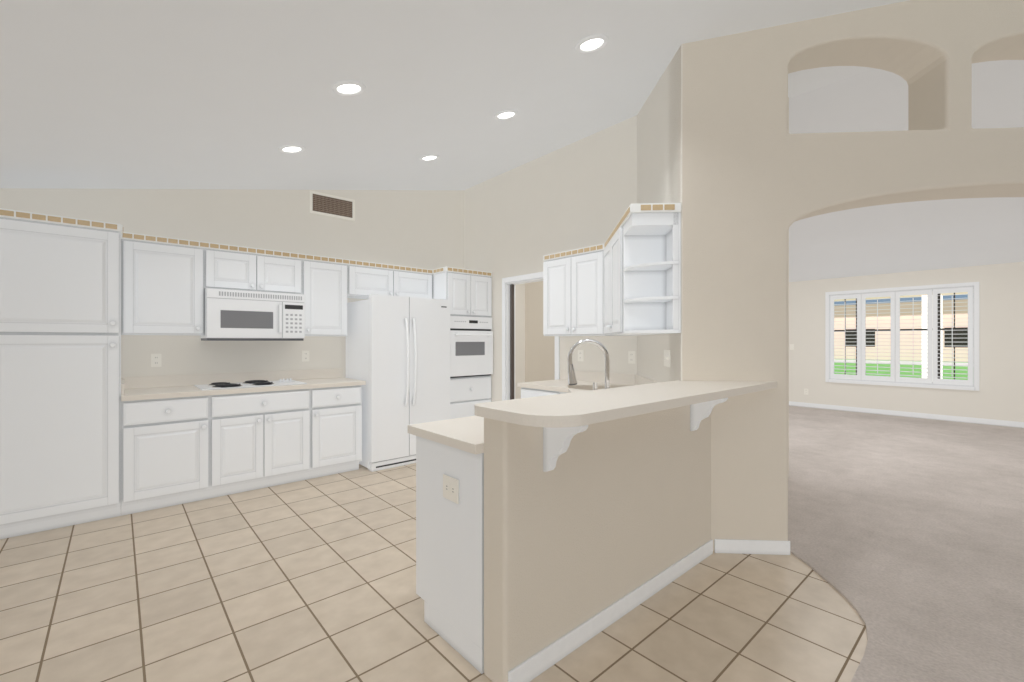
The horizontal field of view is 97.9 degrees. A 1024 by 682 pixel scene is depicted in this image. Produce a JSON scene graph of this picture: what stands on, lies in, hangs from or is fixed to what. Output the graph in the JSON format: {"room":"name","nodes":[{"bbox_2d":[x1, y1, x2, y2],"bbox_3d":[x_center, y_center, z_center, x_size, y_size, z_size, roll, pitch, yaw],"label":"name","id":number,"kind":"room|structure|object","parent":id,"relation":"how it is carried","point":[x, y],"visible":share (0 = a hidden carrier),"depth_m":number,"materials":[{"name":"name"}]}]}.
{"room":"kitchen","nodes":[
{"label":"kitchen","id":0,"kind":"room"},
{"bbox_2d":[0,188,524,398],"bbox_3d":[-2.220,-0.517,4.819,6.340,3.674,0.140,0,0,-41],"label":"wall","id":1,"kind":"structure","parent":0,"point":[423,229],"depth_m":4.52,"materials":[{"name":"paint"}]},
{"bbox_2d":[151,354,160,366],"bbox_3d":[-3.125,0.170,3.919,0.072,0.115,0.008,0,0,-41],"label":"electrical outlet plate","id":2,"kind":"object","parent":1,"relation":"attached to","point":[155,358],"depth_m":3.91,"materials":[{"name":"white plastic"}]},
{"bbox_2d":[124,232,207,335],"bbox_3d":[-2.990,-0.459,3.824,0.547,0.817,0.325,0,0,-41],"label":"upper cabinet","id":3,"kind":"object","parent":1,"relation":"attached to","point":[166,278],"depth_m":3.70,"materials":[{"name":"laminate"}]},
{"bbox_2d":[124,368,342,387],"bbox_3d":[-2.597,0.356,4.376,1.867,0.100,0.019,0,0,-41],"label":"backsplash","id":4,"kind":"structure","parent":1,"relation":"attached to","point":[312,374],"depth_m":4.24,"materials":[{"name":"beige tile"}]},
{"bbox_2d":[208,242,267,291],"bbox_3d":[-2.610,-0.664,4.160,0.467,0.407,0.325,0,0,-41],"label":"upper cabinet","id":5,"kind":"object","parent":1,"relation":"attached to","point":[232,267],"depth_m":4.05,"materials":[{"name":"laminate"}]},
{"bbox_2d":[200,288,304,340],"bbox_3d":[-2.443,-0.230,4.228,0.799,0.453,0.440,0,0,-41],"label":"microwave","id":6,"kind":"object","parent":5,"relation":"attached to","point":[237,315],"visible":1,"depth_m":4.05,"materials":[{"name":"white plastic"}]},
{"bbox_2d":[268,250,303,293],"bbox_3d":[-2.356,-0.664,4.385,0.467,0.407,0.325,0,0,-41],"label":"upper cabinet","id":7,"kind":"object","parent":1,"relation":"attached to","point":[285,269],"depth_m":4.32,"materials":[{"name":"laminate"}]},
{"bbox_2d":[302,351,308,361],"bbox_3d":[-2.193,0.160,4.743,0.072,0.115,0.008,0,0,-41],"label":"electrical outlet plate","id":8,"kind":"object","parent":1,"relation":"attached to","point":[305,354],"depth_m":4.74,"materials":[{"name":"white plastic"}]},
{"bbox_2d":[304,254,351,335],"bbox_3d":[-2.011,-0.459,4.691,0.455,0.817,0.325,0,0,-41],"label":"upper cabinet","id":9,"kind":"object","parent":1,"relation":"attached to","point":[327,280],"depth_m":4.57,"materials":[{"name":"laminate"}]},
{"bbox_2d":[310,190,354,220],"bbox_3d":[-1.978,-1.490,4.930,0.490,0.240,0.011,0,0,-41],"label":"air vent","id":10,"kind":"object","parent":1,"relation":"in","point":[324,204],"visible":1,"depth_m":4.92,"materials":[{"name":"brown metal"}]},
{"bbox_2d":[352,260,399,298],"bbox_3d":[-1.622,-0.676,5.034,0.582,0.382,0.325,0,0,-41],"label":"upper cabinet","id":11,"kind":"object","parent":1,"relation":"attached to","point":[368,278],"depth_m":4.92,"materials":[{"name":"laminate"}]},
{"bbox_2d":[400,266,431,298],"bbox_3d":[-1.281,-0.676,5.336,0.583,0.382,0.325,0,0,-41],"label":"upper cabinet","id":12,"kind":"object","parent":1,"relation":"attached to","point":[414,282],"depth_m":5.26,"materials":[{"name":"laminate"}]},
{"bbox_2d":[432,267,475,316],"bbox_3d":[-0.805,-0.582,5.554,0.387,0.572,0.630,0,0,-41],"label":"upper cabinet","id":13,"kind":"object","parent":1,"relation":"attached to","point":[456,285],"depth_m":5.31,"materials":[{"name":"laminate"}]},
{"bbox_2d":[0,463,867,681],"bbox_3d":[1.875,1.370,4.329,12.145,0.100,9.600,0,0,-41],"label":"floor","id":14,"kind":"structure","parent":0,"point":[311,580],"depth_m":2.20,"materials":[{"name":"beige tile"}]},
{"bbox_2d":[0,208,123,538],"bbox_3d":[-3.353,0.227,3.299,0.690,2.188,0.630,0,0,-41],"label":"tall cabinet","id":15,"kind":"object","parent":14,"relation":"on","point":[88,433],"depth_m":3.08,"materials":[{"name":"laminate"}]},
{"bbox_2d":[124,392,223,514],"bbox_3d":[-2.861,0.883,3.734,0.621,0.876,0.630,0,0,-41],"label":"base cabinet","id":16,"kind":"object","parent":14,"relation":"on","point":[174,445],"depth_m":3.50,"materials":[{"name":"laminate"}]},
{"bbox_2d":[224,388,319,495],"bbox_3d":[-2.387,0.883,4.154,0.934,0.876,0.630,0,0,-41],"label":"base cabinet","id":17,"kind":"object","parent":14,"relation":"on","point":[272,436],"depth_m":3.96,"materials":[{"name":"laminate"}]},
{"bbox_2d":[124,376,365,399],"bbox_3d":[-2.392,0.425,4.144,1.867,0.039,0.638,0,0,-41],"label":"countertop","id":18,"kind":"structure","parent":17,"relation":"on","point":[181,389],"depth_m":3.81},
{"bbox_2d":[194,378,306,389],"bbox_3d":[-2.405,0.388,4.121,0.820,0.035,0.490,0,0,-41],"label":"cooktop","id":19,"kind":"object","parent":18,"relation":"in","point":[245,384],"visible":1,"depth_m":4.02,"materials":[{"name":"white metal"}]},
{"bbox_2d":[320,384,363,476],"bbox_3d":[-1.931,0.883,4.558,0.572,0.876,0.630,0,0,-41],"label":"base cabinet","id":20,"kind":"object","parent":14,"relation":"on","point":[340,404],"depth_m":4.37,"materials":[{"name":"laminate"}]},
{"bbox_2d":[346,294,449,471],"bbox_3d":[-1.261,0.420,5.024,0.940,1.800,0.764,0,0,-41],"label":"fridge","id":21,"kind":"object","parent":14,"relation":"on","point":[398,354],"visible":0.85,"depth_m":4.70,"materials":[{"name":"white metal"}]},
{"bbox_2d":[450,376,490,418],"bbox_3d":[-0.707,0.878,5.641,0.648,0.886,0.630,0,0,-41],"label":"base cabinet","id":22,"kind":"object","parent":14,"relation":"on","point":[465,392],"depth_m":5.37,"materials":[{"name":"laminate"}]},
{"bbox_2d":[450,316,492,377],"bbox_3d":[-0.670,0.070,5.599,0.637,0.726,0.684,0,0,-41],"label":"wall oven","id":23,"kind":"object","parent":22,"relation":"in","point":[471,346],"visible":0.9,"depth_m":5.37,"materials":[{"name":"white metal"}]},
{"bbox_2d":[416,427,587,673],"bbox_3d":[0.292,0.883,2.476,1.560,0.876,0.518,0,0,-41],"label":"base cabinet","id":24,"kind":"object","parent":14,"relation":"on","point":[449,534],"depth_m":1.91,"materials":[{"name":"laminate"}]},
{"bbox_2d":[443,474,458,503],"bbox_3d":[-0.265,0.637,1.923,0.008,0.100,0.115,0,0,-41],"label":"electrical outlet plate","id":25,"kind":"object","parent":24,"relation":"attached to","point":[450,488],"depth_m":1.91,"materials":[{"name":"beige plastic"}]},
{"bbox_2d":[408,383,737,454],"bbox_3d":[0.349,0.425,3.075,2.498,0.039,1.340,0,0,-41],"label":"countertop","id":26,"kind":"structure","parent":24,"relation":"on","point":[568,407],"depth_m":1.91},
{"bbox_2d":[567,339,609,389],"bbox_3d":[0.427,0.197,2.404,0.194,0.417,0.185,0,0,-41],"label":"faucet","id":27,"kind":"object","parent":26,"relation":"on","point":[572,379],"visible":0.62,"depth_m":2.39,"materials":[{"name":"silver metal"}]},
{"bbox_2d":[492,399,726,430],"bbox_3d":[0.788,0.883,3.473,1.312,0.876,1.342,0,0,-41],"label":"base cabinet","id":28,"kind":"object","parent":14,"relation":"on","point":[697,414],"depth_m":2.51,"materials":[{"name":"laminate"}]},
{"bbox_2d":[517,379,583,386],"bbox_3d":[0.593,0.425,4.203,0.638,0.039,0.910,0,0,-41],"label":"countertop","id":29,"kind":"structure","parent":28,"relation":"on","point":[559,382],"depth_m":4.26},
{"bbox_2d":[0,0,1023,281],"bbox_3d":[1.875,-1.932,4.329,12.145,2.096,9.600,0,0,-41],"label":"ceiling","id":30,"kind":"structure","parent":0,"point":[164,94],"depth_m":2.83,"materials":[{"name":"paint"}]},
{"bbox_2d":[278,144,304,153],"bbox_3d":[-1.721,-1.500,3.485,0.191,0.050,0.196,0,0,-41],"label":"recessed light","id":31,"kind":"object","parent":30,"relation":"in","point":[292,148],"visible":0.96,"depth_m":3.47,"materials":[{"name":"white"}]},
{"bbox_2d":[331,80,365,95],"bbox_3d":[-0.971,-1.502,2.652,0.191,0.050,0.196,0,0,-41],"label":"recessed light","id":32,"kind":"object","parent":30,"relation":"in","point":[348,87],"visible":0.96,"depth_m":2.64,"materials":[{"name":"white"}]},
{"bbox_2d":[419,154,438,160],"bbox_3d":[-0.799,-1.772,4.314,0.191,0.050,0.196,0,0,-41],"label":"recessed light","id":33,"kind":"object","parent":30,"relation":"in","point":[429,157],"visible":1,"depth_m":4.30,"materials":[{"name":"white"}]},
{"bbox_2d":[494,109,517,119],"bbox_3d":[-0.047,-1.779,3.510,0.191,0.050,0.196,0,0,-41],"label":"recessed light","id":34,"kind":"object","parent":30,"relation":"in","point":[506,114],"visible":0.98,"depth_m":3.50,"materials":[{"name":"white"}]},
{"bbox_2d":[575,34,608,52],"bbox_3d":[0.464,-1.731,2.600,0.191,0.050,0.196,0,0,-41],"label":"recessed light","id":35,"kind":"object","parent":30,"relation":"in","point":[591,43],"visible":0.96,"depth_m":2.59,"materials":[{"name":"white"}]},
{"bbox_2d":[464,115,636,401],"bbox_3d":[0.312,-0.406,5.110,0.140,3.452,2.780,0,0,-41],"label":"wall","id":36,"kind":"structure","parent":0,"point":[523,219],"depth_m":4.82,"materials":[{"name":"paint"}]},
{"bbox_2d":[476,270,491,317],"bbox_3d":[-0.609,-0.582,5.727,0.387,0.572,0.630,0,0,-41],"label":"upper cabinet","id":37,"kind":"object","parent":36,"relation":"attached to","point":[483,279],"depth_m":5.54,"materials":[{"name":"laminate"}]},
{"bbox_2d":[502,272,559,400],"bbox_3d":[0.246,0.275,5.171,0.157,2.090,0.940,0,0,-41],"label":"door frame","id":38,"kind":"structure","parent":36,"relation":"attached to","point":[508,337],"depth_m":5.44,"materials":[{"name":"white wood"}]},
{"bbox_2d":[543,255,559,335],"bbox_3d":[0.575,-0.459,4.459,0.325,0.817,0.443,0,0,-41],"label":"upper cabinet","id":39,"kind":"object","parent":36,"relation":"attached to","point":[545,258],"depth_m":4.48,"materials":[{"name":"laminate"}]},
{"bbox_2d":[578,350,583,360],"bbox_3d":[0.701,0.150,4.558,0.008,0.115,0.072,0,0,-41],"label":"electrical outlet plate","id":40,"kind":"object","parent":36,"relation":"attached to","point":[580,352],"depth_m":4.55,"materials":[{"name":"white plastic"}]},
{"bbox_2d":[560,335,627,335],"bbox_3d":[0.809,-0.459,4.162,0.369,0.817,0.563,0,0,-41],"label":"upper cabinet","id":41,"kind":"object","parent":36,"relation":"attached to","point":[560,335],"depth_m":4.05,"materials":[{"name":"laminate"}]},
{"bbox_2d":[561,371,635,386],"bbox_3d":[0.825,0.356,4.408,0.019,0.100,0.910,0,0,-41],"label":"backsplash","id":42,"kind":"structure","parent":36,"relation":"attached to","point":[588,376],"depth_m":4.36,"materials":[{"name":"beige tile"}]},
{"bbox_2d":[628,351,634,363],"bbox_3d":[1.102,0.150,4.105,0.008,0.115,0.072,0,0,-41],"label":"electrical outlet plate","id":43,"kind":"object","parent":36,"relation":"attached to","point":[631,354],"depth_m":4.10,"materials":[{"name":"white plastic"}]},
{"bbox_2d":[484,405,710,681],"bbox_3d":[0.561,0.805,2.273,1.693,1.029,0.140,0,0,-41],"label":"wall","id":44,"kind":"structure","parent":0,"point":[601,516],"depth_m":1.95,"materials":[{"name":"paint"}]},
{"bbox_2d":[525,97,788,476],"bbox_3d":[0.939,-0.532,6.138,0.140,3.705,5.050,0,0,-41],"label":"wall","id":45,"kind":"structure","parent":0,"point":[539,356],"depth_m":6.65,"materials":[{"name":"paint"}]},
{"bbox_2d":[637,44,681,381],"bbox_3d":[1.173,-0.401,3.430,0.140,3.443,1.269,0,0,3],"label":"wall","id":46,"kind":"structure","parent":0,"point":[656,168],"depth_m":3.26,"materials":[{"name":"paint"}]},
{"bbox_2d":[548,221,636,335],"bbox_3d":[0.956,-0.459,3.591,0.905,0.817,0.899,0,0,-41],"label":"upper cabinet","id":47,"kind":"object","parent":46,"relation":"attached to","point":[565,268],"depth_m":4.25,"materials":[{"name":"laminate"}]},
{"bbox_2d":[584,227,619,322],"bbox_3d":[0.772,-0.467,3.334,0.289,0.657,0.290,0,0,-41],"label":"upper cabinet","id":48,"kind":"object","parent":46,"relation":"attached to","point":[601,261],"depth_m":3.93,"materials":[{"name":"laminate"}]},
{"bbox_2d":[620,207,643,334],"bbox_3d":[0.928,-0.459,3.100,0.226,0.817,0.225,0,0,-41],"label":"upper cabinet","id":49,"kind":"object","parent":46,"relation":"attached to","point":[624,279],"depth_m":3.10,"materials":[{"name":"laminate"}]},
{"bbox_2d":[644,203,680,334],"bbox_3d":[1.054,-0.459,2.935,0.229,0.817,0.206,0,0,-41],"label":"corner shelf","id":50,"kind":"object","parent":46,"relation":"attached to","point":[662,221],"depth_m":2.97,"materials":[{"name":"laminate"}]},
{"bbox_2d":[664,350,669,366],"bbox_3d":[1.075,0.120,3.105,0.012,0.115,0.142,0,0,4],"label":"electrical outlet plate","id":51,"kind":"object","parent":46,"relation":"attached to","point":[666,352],"depth_m":3.08,"materials":[{"name":"white plastic"}]},
{"bbox_2d":[669,0,1023,550],"bbox_3d":[3.842,-0.539,2.780,5.551,3.718,0.300,0,0,3],"label":"wall","id":52,"kind":"structure","parent":0,"point":[758,179],"depth_m":2.77,"materials":[{"name":"paint"}]},
{"bbox_2d":[508,401,1023,681],"bbox_3d":[2.903,1.270,5.239,9.107,0.100,9.000,0,0,-41],"label":"baseboard","id":53,"kind":"structure","parent":52,"relation":"attached to","point":[542,661],"depth_m":2.37,"materials":[{"name":"white wood"}]},
{"bbox_2d":[788,406,1023,681],"bbox_3d":[1.933,1.313,4.380,11.700,0.012,9.000,0,0,-41],"label":"floor","id":54,"kind":"structure","parent":0,"point":[906,537],"depth_m":3.03,"materials":[{"name":"beige carpet"}]},
{"bbox_2d":[789,262,1023,421],"bbox_3d":[6.320,0.044,8.355,0.140,2.552,9.140,0,0,-41],"label":"wall","id":55,"kind":"structure","parent":0,"point":[999,395],"depth_m":7.40,"materials":[{"name":"paint"}]},
{"bbox_2d":[825,282,978,390],"bbox_3d":[6.744,-0.075,7.842,0.184,1.720,2.040,0,0,-41],"label":"window shutters","id":56,"kind":"object","parent":55,"relation":"attached to","point":[934,329],"visible":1,"depth_m":7.70,"materials":[{"name":"white wood"}]},
{"label":"outside","id":57,"kind":"structure","parent":0,"visible":0},
{"bbox_2d":[834,292,967,379],"bbox_3d":[37.583,-0.755,33.250,79.640,4.650,120.000,0,0,-41],"label":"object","id":58,"kind":"structure","parent":57,"point":[960,343],"depth_m":30.33,"materials":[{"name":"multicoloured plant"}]}
]}

